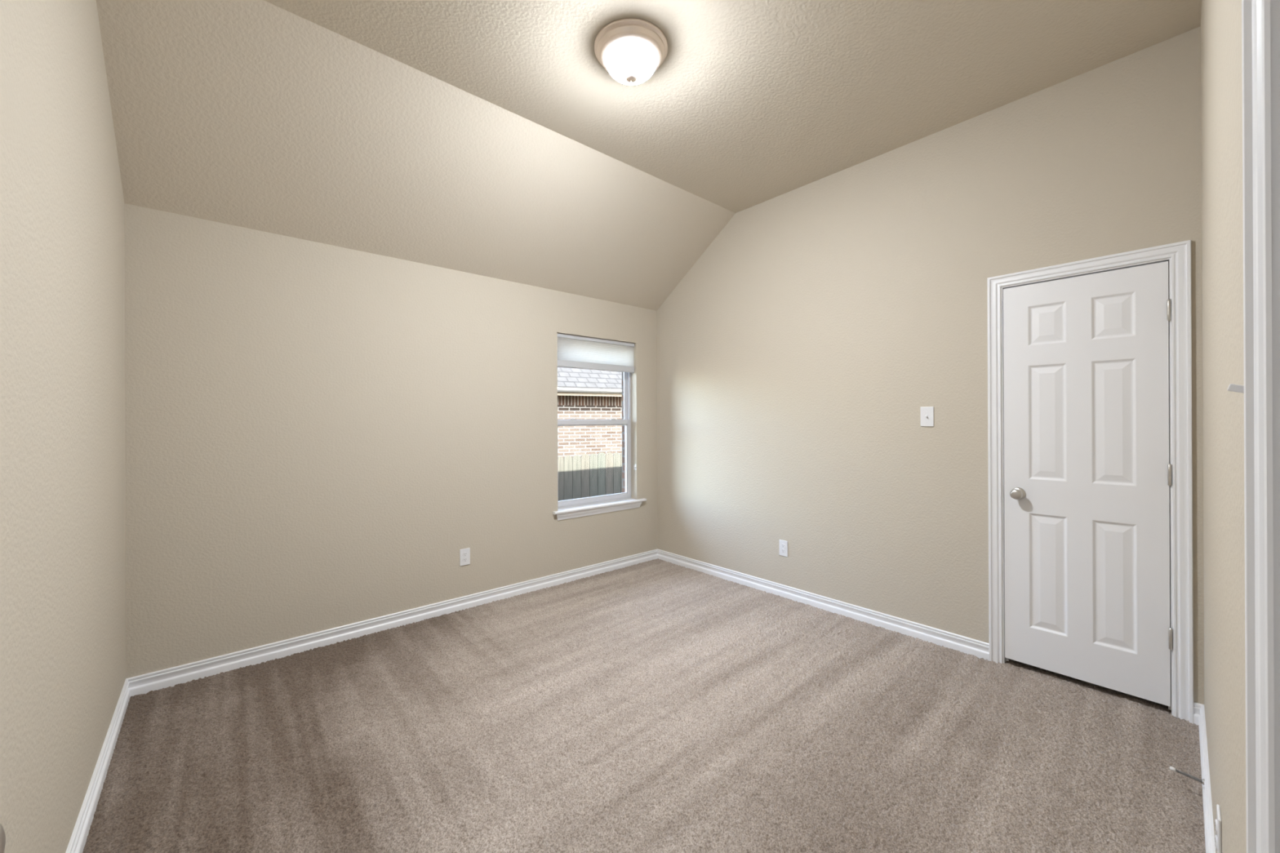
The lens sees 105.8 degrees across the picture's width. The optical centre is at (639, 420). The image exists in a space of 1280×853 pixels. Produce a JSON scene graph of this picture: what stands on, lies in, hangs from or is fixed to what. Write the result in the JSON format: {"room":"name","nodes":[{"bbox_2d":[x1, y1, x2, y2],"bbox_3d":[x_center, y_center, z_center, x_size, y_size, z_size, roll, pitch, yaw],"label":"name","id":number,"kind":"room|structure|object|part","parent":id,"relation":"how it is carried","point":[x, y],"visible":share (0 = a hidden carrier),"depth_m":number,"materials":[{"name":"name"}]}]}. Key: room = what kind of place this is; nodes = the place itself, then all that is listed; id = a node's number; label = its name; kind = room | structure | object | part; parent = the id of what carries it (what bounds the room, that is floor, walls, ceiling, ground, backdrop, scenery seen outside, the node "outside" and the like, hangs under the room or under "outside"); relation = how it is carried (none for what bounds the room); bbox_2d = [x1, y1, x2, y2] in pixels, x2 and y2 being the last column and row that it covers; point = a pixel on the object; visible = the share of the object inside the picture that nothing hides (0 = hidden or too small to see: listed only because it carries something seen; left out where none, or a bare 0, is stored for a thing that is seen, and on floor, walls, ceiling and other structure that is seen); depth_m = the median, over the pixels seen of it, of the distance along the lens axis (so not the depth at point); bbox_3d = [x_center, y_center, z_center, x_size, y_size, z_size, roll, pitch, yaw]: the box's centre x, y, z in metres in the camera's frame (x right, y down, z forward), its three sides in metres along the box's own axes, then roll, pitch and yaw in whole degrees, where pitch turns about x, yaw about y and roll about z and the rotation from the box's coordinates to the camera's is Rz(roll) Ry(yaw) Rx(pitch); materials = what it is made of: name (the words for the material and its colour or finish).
{"room":"empty bedroom","nodes":[
{"label":"empty bedroom","id":0,"kind":"room"},
{"bbox_2d":[0,0,125,852],"bbox_3d":[-1.332,-0.182,0.927,0.115,3.160,3.817,0,0,-41],"label":"wall","id":1,"kind":"structure","parent":0,"point":[63,485],"depth_m":1.35,"materials":[{"name":"beige paint"}]},
{"bbox_2d":[0,824,5,852],"bbox_3d":[-0.458,0.309,0.189,0.102,2.030,0.915,0,0,-41],"label":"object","id":2,"kind":"structure","parent":1,"relation":"in","point":[2,835],"depth_m":0.51,"materials":[{"name":"silver metal"}]},
{"bbox_2d":[65,678,130,852],"bbox_3d":[-1.359,1.312,1.062,0.016,0.094,3.527,0,0,-41],"label":"baseboard","id":3,"kind":"structure","parent":1,"relation":"attached to","point":[77,843],"depth_m":1.75,"materials":[{"name":"white paint"}]},
{"bbox_2d":[124,203,657,678],"bbox_3d":[-1.232,0.139,3.626,3.827,2.524,0.150,0,0,-41],"label":"wall","id":4,"kind":"structure","parent":0,"point":[317,434],"depth_m":2.95,"materials":[{"name":"beige paint"}]},
{"bbox_2d":[126,548,657,696],"bbox_3d":[-1.173,1.314,3.562,3.597,0.094,0.016,0,0,-41],"label":"baseboard","id":5,"kind":"structure","parent":4,"relation":"attached to","point":[171,677],"depth_m":3.00,"materials":[{"name":"white paint"}]},
{"bbox_2d":[459,547,470,566],"bbox_3d":[-1.262,0.985,3.491,0.074,0.120,0.009,0,0,-41],"label":"wall outlet","id":6,"kind":"object","parent":4,"relation":"attached to","point":[464,553],"visible":1,"depth_m":3.49,"materials":[{"name":"white plastic"}]},
{"bbox_2d":[557,333,634,373],"bbox_3d":[-0.387,-0.591,4.326,0.854,0.278,0.044,0,0,-41],"label":"cellular shade","id":7,"kind":"object","parent":4,"relation":"attached to","point":[573,351],"visible":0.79,"depth_m":4.29,"materials":[{"name":"grey fabric"}]},
{"bbox_3d":[-0.383,-0.481,4.323,0.852,0.058,0.033,0,0,-41],"label":"rail","id":8,"kind":"part","parent":7,"relation":"part of","materials":[{"name":"grey plastic"}]},
{"bbox_2d":[552,372,646,520],"bbox_3d":[-0.379,0.047,4.352,1.004,1.558,0.187,0,0,-41],"label":"window","id":9,"kind":"structure","parent":4,"relation":"in","point":[572,512],"depth_m":4.39,"materials":[{"name":"grey plastic"}]},
{"bbox_3d":[-0.416,0.364,4.363,0.854,0.740,0.030,0,0,-41],"label":"sash","id":10,"kind":"part","parent":9,"relation":"part of","materials":[{"name":"grey plastic"}]},
{"bbox_3d":[-0.441,-0.339,4.389,0.842,0.760,0.028,0,0,-41],"label":"sash","id":11,"kind":"part","parent":9,"relation":"part of","materials":[{"name":"grey plastic"}]},
{"bbox_2d":[562,372,626,508],"bbox_3d":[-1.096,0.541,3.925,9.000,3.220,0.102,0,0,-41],"label":"window frame","id":12,"kind":"structure","parent":0,"point":[623,426],"depth_m":4.79,"materials":[{"name":"plastic"}]},
{"bbox_2d":[82,558,1205,852],"bbox_3d":[0.036,1.353,2.276,3.725,0.022,3.549,0,0,-41],"label":"floor","id":13,"kind":"structure","parent":0,"point":[657,705],"depth_m":2.00,"materials":[{"name":"beige carpet"}]},
{"bbox_2d":[96,0,1201,311],"bbox_3d":[0.018,-1.416,2.198,3.827,0.860,3.937,0,0,-41],"label":"ceiling","id":14,"kind":"structure","parent":0,"point":[487,138],"depth_m":2.46,"materials":[{"name":"beige paint"}]},
{"bbox_2d":[594,17,667,84],"bbox_3d":[-0.041,-1.642,2.244,0.341,0.166,0.341,0,0,-41],"label":"ceiling light","id":15,"kind":"object","parent":14,"relation":"attached to","point":[630,50],"visible":1,"depth_m":2.16,"materials":[{"name":"silver metal"}]},
{"bbox_3d":[-0.041,-1.636,2.244,0.246,0.099,0.246,0,0,-41],"label":"lamp shade","id":16,"kind":"part","parent":15,"relation":"part of","materials":[{"name":"white glass"}]},
{"bbox_2d":[656,26,1204,704],"bbox_3d":[1.457,-0.190,3.377,0.115,3.160,3.817,0,0,-41],"label":"wall","id":17,"kind":"structure","parent":0,"point":[799,356],"depth_m":3.07,"materials":[{"name":"beige paint"}]},
{"bbox_2d":[779,539,787,556],"bbox_3d":[1.095,0.977,3.698,0.009,0.120,0.074,0,0,-41],"label":"wall outlet","id":18,"kind":"object","parent":17,"relation":"attached to","point":[783,544],"visible":1,"depth_m":3.69,"materials":[{"name":"white plastic"}]},
{"bbox_2d":[920,406,933,426],"bbox_3d":[1.744,-0.023,2.946,0.022,0.120,0.074,0,0,-41],"label":"light switch","id":19,"kind":"object","parent":17,"relation":"attached to","point":[926,412],"visible":1,"depth_m":2.95,"materials":[{"name":"white plastic"}]},
{"bbox_2d":[657,549,1201,725],"bbox_3d":[1.321,1.304,3.437,0.016,0.094,3.497,0,0,-41],"label":"baseboard","id":20,"kind":"structure","parent":17,"relation":"attached to","point":[980,649],"depth_m":3.30,"materials":[{"name":"white paint"}]},
{"bbox_2d":[1003,261,1173,706],"bbox_3d":[2.199,0.290,2.424,0.102,2.030,0.624,0,0,-41],"label":"door","id":21,"kind":"structure","parent":17,"relation":"in","point":[1087,467],"depth_m":2.40,"materials":[{"name":"white paint"}]},
{"bbox_3d":[2.023,0.395,2.599,0.068,0.064,0.064,0,0,-41],"label":"knob","id":22,"kind":"part","parent":21,"relation":"part of","materials":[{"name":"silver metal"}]},
{"bbox_2d":[986,240,1193,724],"bbox_3d":[2.245,0.273,2.469,0.131,2.145,0.753,0,0,-41],"label":"trim","id":23,"kind":"structure","parent":17,"relation":"attached to","point":[1178,255],"depth_m":2.19,"materials":[{"name":"white paint"}]},
{"bbox_2d":[1200,0,1246,852],"bbox_3d":[1.172,-0.192,0.889,3.638,3.160,0.115,0,0,-42],"label":"wall","id":24,"kind":"structure","parent":0,"point":[1221,63],"depth_m":1.06,"materials":[{"name":"beige paint"}]},
{"bbox_2d":[1169,766,1204,785],"bbox_3d":[1.964,1.276,1.740,0.019,0.022,0.083,0,0,-41],"label":"door stop","id":25,"kind":"object","parent":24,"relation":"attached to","point":[1173,769],"visible":1,"depth_m":1.74,"materials":[{"name":"grey metal"}]},
{"bbox_2d":[1198,704,1215,852],"bbox_3d":[1.555,1.300,1.312,2.469,0.094,0.017,0,0,-42],"label":"baseboard","id":26,"kind":"structure","parent":24,"relation":"attached to","point":[1210,845],"depth_m":1.67,"materials":[{"name":"white paint"}]},
{"bbox_2d":[1214,804,1222,852],"bbox_3d":[1.433,1.030,1.200,0.074,0.120,0.010,0,0,-42],"label":"wall outlet","id":27,"kind":"object","parent":24,"relation":"attached to","point":[1218,824],"visible":1,"depth_m":1.18,"materials":[{"name":"white plastic"}]},
{"bbox_2d":[1214,819,1217,835],"bbox_3d":[1.431,1.010,1.202,0.034,0.028,0.004,0,0,-41],"label":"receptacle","id":28,"kind":"object","parent":27,"relation":"attached to","point":[1215,823],"depth_m":1.19,"materials":[{"name":"white plastic"}]},
{"bbox_2d":[1215,835,1217,851],"bbox_3d":[1.431,1.049,1.202,0.034,0.028,0.003,0,0,-42],"label":"receptacle","id":29,"kind":"object","parent":27,"relation":"attached to","point":[1216,837],"depth_m":1.19,"materials":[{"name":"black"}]},
{"bbox_2d":[1226,383,1244,393],"bbox_3d":[0.761,-0.038,0.613,0.074,0.120,0.022,0,0,-42],"label":"light switch","id":30,"kind":"object","parent":24,"relation":"attached to","point":[1233,388],"visible":0.2,"depth_m":0.61,"materials":[{"name":"white plastic"}]},
{"bbox_2d":[1241,0,1279,852],"bbox_3d":[0.255,0.274,0.080,1.107,2.155,0.142,0,0,-41],"label":"trim","id":31,"kind":"structure","parent":24,"relation":"attached to","point":[1260,19],"depth_m":0.46,"materials":[{"name":"white paint"}]},
{"label":"outside","id":32,"kind":"structure","parent":0,"visible":0},
{"bbox_3d":[-3.601,2.270,12.085,32.000,0.200,36.000,0,0,-41],"label":"ground","id":33,"kind":"structure","parent":32,"visible":0},
{"bbox_2d":[557,366,622,457],"bbox_3d":[-2.831,-0.395,13.221,13.600,5.126,6.485,0,0,-27],"label":"brick house","id":34,"kind":"structure","parent":33,"relation":"on","point":[586,401],"depth_m":10.93,"materials":[{"name":"brown brick"}]},
{"bbox_2d":[557,452,622,501],"bbox_3d":[-0.668,1.331,7.682,5.400,1.643,0.151,0,0,-41],"label":"picket fence","id":35,"kind":"object","parent":33,"relation":"on","point":[584,476],"visible":0.2,"depth_m":7.48,"materials":[{"name":"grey wood"}]}
]}

